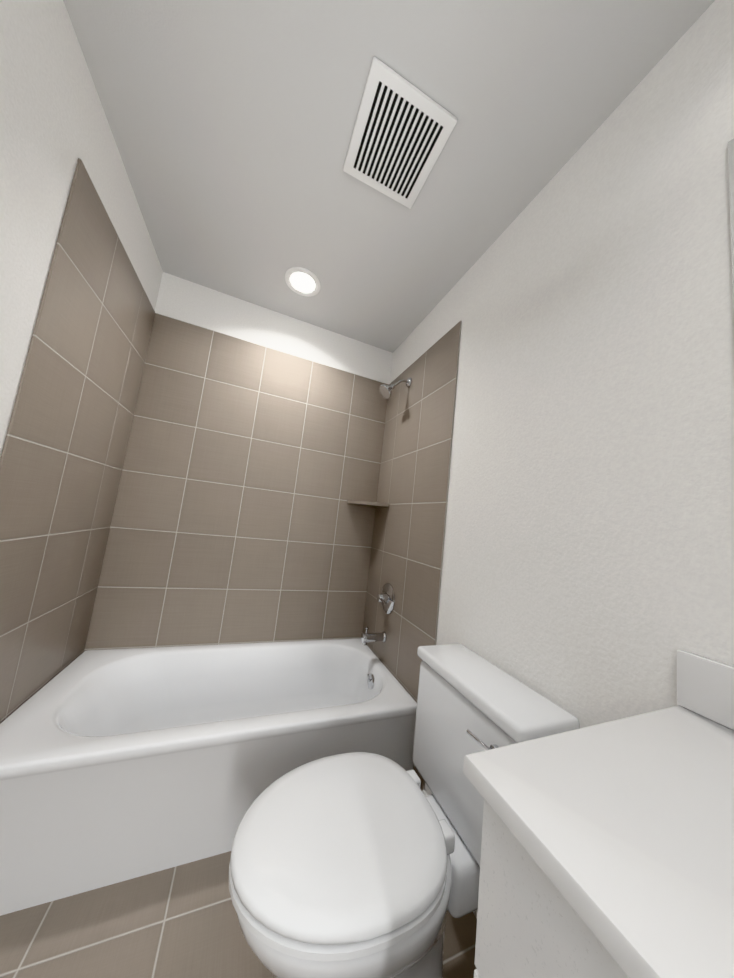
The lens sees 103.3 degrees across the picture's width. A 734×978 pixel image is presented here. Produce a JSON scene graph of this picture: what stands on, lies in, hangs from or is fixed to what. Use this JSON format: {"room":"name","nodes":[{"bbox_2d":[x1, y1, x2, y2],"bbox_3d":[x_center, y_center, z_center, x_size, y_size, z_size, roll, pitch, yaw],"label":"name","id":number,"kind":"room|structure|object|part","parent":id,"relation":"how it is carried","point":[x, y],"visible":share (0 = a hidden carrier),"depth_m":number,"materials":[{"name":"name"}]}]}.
{"room":"bathroom","nodes":[
{"label":"bathroom","id":0,"kind":"room"},
{"bbox_2d":[0,0,162,456],"bbox_3d":[-0.593,-0.176,-0.371,0.100,2.440,4.250,9,-7,-21],"label":"wall","id":1,"kind":"structure","parent":0,"point":[54,125],"depth_m":0.79,"materials":[{"name":"paint"}]},
{"bbox_2d":[0,158,154,722],"bbox_3d":[-1.166,0.064,1.144,0.008,2.182,0.772,9,-7,-21],"label":"wall tile","id":2,"kind":"structure","parent":1,"relation":"attached to","point":[62,457],"depth_m":1.05,"materials":[{"name":"brown tile"}]},
{"bbox_2d":[0,851,476,977],"bbox_3d":[-0.005,1.192,-0.229,1.680,0.100,4.250,9,-7,-21],"label":"floor","id":3,"kind":"structure","parent":0,"point":[180,921],"depth_m":0.78,"materials":[{"name":"tile"}]},
{"bbox_2d":[0,638,416,915],"bbox_3d":[-0.594,1.059,1.326,1.461,0.385,0.730,9,-7,-21],"label":"bathtub","id":4,"kind":"object","parent":3,"relation":"on","point":[118,765],"visible":0.92,"depth_m":1.00,"materials":[{"name":"white ceramic"}]},
{"bbox_2d":[228,644,579,977],"bbox_3d":[0.055,0.883,0.730,0.750,0.740,0.436,9,-7,-21],"label":"toilet","id":5,"kind":"object","parent":3,"relation":"on","point":[357,865],"visible":0.83,"depth_m":0.66,"materials":[{"name":"white ceramic"}]},
{"bbox_3d":[-0.054,0.807,0.691,0.499,0.058,0.388,9,-7,-21],"label":"seat","id":6,"kind":"part","parent":5,"relation":"part of","materials":[{"name":"white plastic"}]},
{"bbox_3d":[0.286,0.624,0.715,0.022,0.028,0.094,9,-7,-21],"label":"lever","id":7,"kind":"part","parent":5,"relation":"part of","materials":[{"name":"silver metal"}]},
{"bbox_3d":[0.301,0.796,0.835,0.246,0.490,0.436,9,-7,-21],"label":"tank","id":8,"kind":"part","parent":5,"relation":"part of","materials":[{"name":"white ceramic"}]},
{"bbox_2d":[463,650,733,977],"bbox_3d":[0.532,0.659,-0.095,0.544,1.102,1.126,9,-7,-21],"label":"bathroom vanity","id":9,"kind":"object","parent":3,"relation":"on","point":[607,849],"visible":0.96,"depth_m":0.30,"materials":[{"name":"white paint"}]},
{"bbox_2d":[155,272,392,383],"bbox_3d":[-0.639,0.072,1.835,1.480,2.440,0.100,9,-7,-21],"label":"wall","id":10,"kind":"structure","parent":0,"point":[184,300],"depth_m":1.86,"materials":[{"name":"paint"}]},
{"bbox_2d":[84,313,388,650],"bbox_3d":[-0.615,0.030,1.790,1.480,1.847,0.008,9,-7,-21],"label":"wall tile","id":11,"kind":"structure","parent":10,"relation":"attached to","point":[249,469],"depth_m":1.73,"materials":[{"name":"brown tile"}]},
{"bbox_2d":[347,500,388,506],"bbox_3d":[0.003,0.097,1.912,0.215,0.020,0.215,9,-7,-21],"label":"corner shelf","id":12,"kind":"object","parent":10,"relation":"attached to","point":[370,504],"visible":1,"depth_m":1.86,"materials":[{"name":"beige ceramic"}]},
{"bbox_2d":[63,0,714,352],"bbox_3d":[0.275,-1.316,0.059,1.680,0.100,4.250,9,-7,-21],"label":"ceiling","id":13,"kind":"structure","parent":0,"point":[231,123],"depth_m":0.95,"materials":[{"name":"white paint"}]},
{"bbox_2d":[285,267,319,296],"bbox_3d":[-0.359,-1.153,1.623,0.196,0.007,0.196,9,-7,-21],"label":"recessed light","id":14,"kind":"object","parent":13,"relation":"in","point":[302,281],"visible":1,"depth_m":1.61,"materials":[{"name":"white plastic"}]},
{"bbox_2d":[343,56,456,208],"bbox_3d":[0.098,-1.170,0.993,0.290,0.015,0.290,9,-7,-21],"label":"ceiling vent","id":15,"kind":"object","parent":13,"relation":"in","point":[403,129],"visible":1,"depth_m":0.96,"materials":[{"name":"white plastic"}]},
{"bbox_2d":[390,0,733,794],"bbox_3d":[0.613,0.095,0.820,0.100,2.440,2.910,9,-7,-21],"label":"wall","id":16,"kind":"structure","parent":0,"point":[588,538],"depth_m":0.76,"materials":[{"name":"paint"}]},
{"bbox_2d":[362,321,461,790],"bbox_3d":[0.194,0.276,1.666,0.008,2.182,0.792,9,-7,-21],"label":"wall tile","id":17,"kind":"structure","parent":16,"relation":"attached to","point":[406,557],"depth_m":1.56,"materials":[{"name":"brown tile"}]},
{"bbox_2d":[361,627,385,644],"bbox_3d":[0.036,0.829,1.644,0.137,0.093,0.060,9,-7,-21],"label":"tub spout","id":18,"kind":"object","parent":17,"relation":"attached to","point":[366,637],"visible":1,"depth_m":1.62,"materials":[{"name":"silver metal"}]},
{"bbox_2d":[377,583,394,613],"bbox_3d":[0.092,0.632,1.680,0.064,0.170,0.170,9,-7,-21],"label":"tub valve","id":19,"kind":"object","parent":17,"relation":"attached to","point":[386,598],"visible":1,"depth_m":1.66,"materials":[{"name":"silver metal"}]},
{"bbox_2d":[380,377,411,398],"bbox_3d":[0.173,-0.635,1.801,0.193,0.172,0.094,9,-7,-21],"label":"shower head","id":20,"kind":"object","parent":17,"relation":"attached to","point":[386,391],"visible":1,"depth_m":1.78},
{"bbox_2d":[422,790,477,918],"bbox_3d":[0.365,1.254,0.834,0.012,0.100,0.750,9,-7,-21],"label":"baseboard","id":21,"kind":"structure","parent":16,"relation":"attached to","point":[426,794],"depth_m":0.88,"materials":[{"name":"white paint"}]},
{"bbox_2d":[727,138,733,314],"bbox_3d":[0.889,-0.251,0.100,0.008,1.056,0.985,9,-7,-21],"label":"mirror","id":22,"kind":"object","parent":16,"relation":"attached to","point":[730,145],"visible":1,"depth_m":0.59,"materials":[{"name":"clear glass"}]}
]}

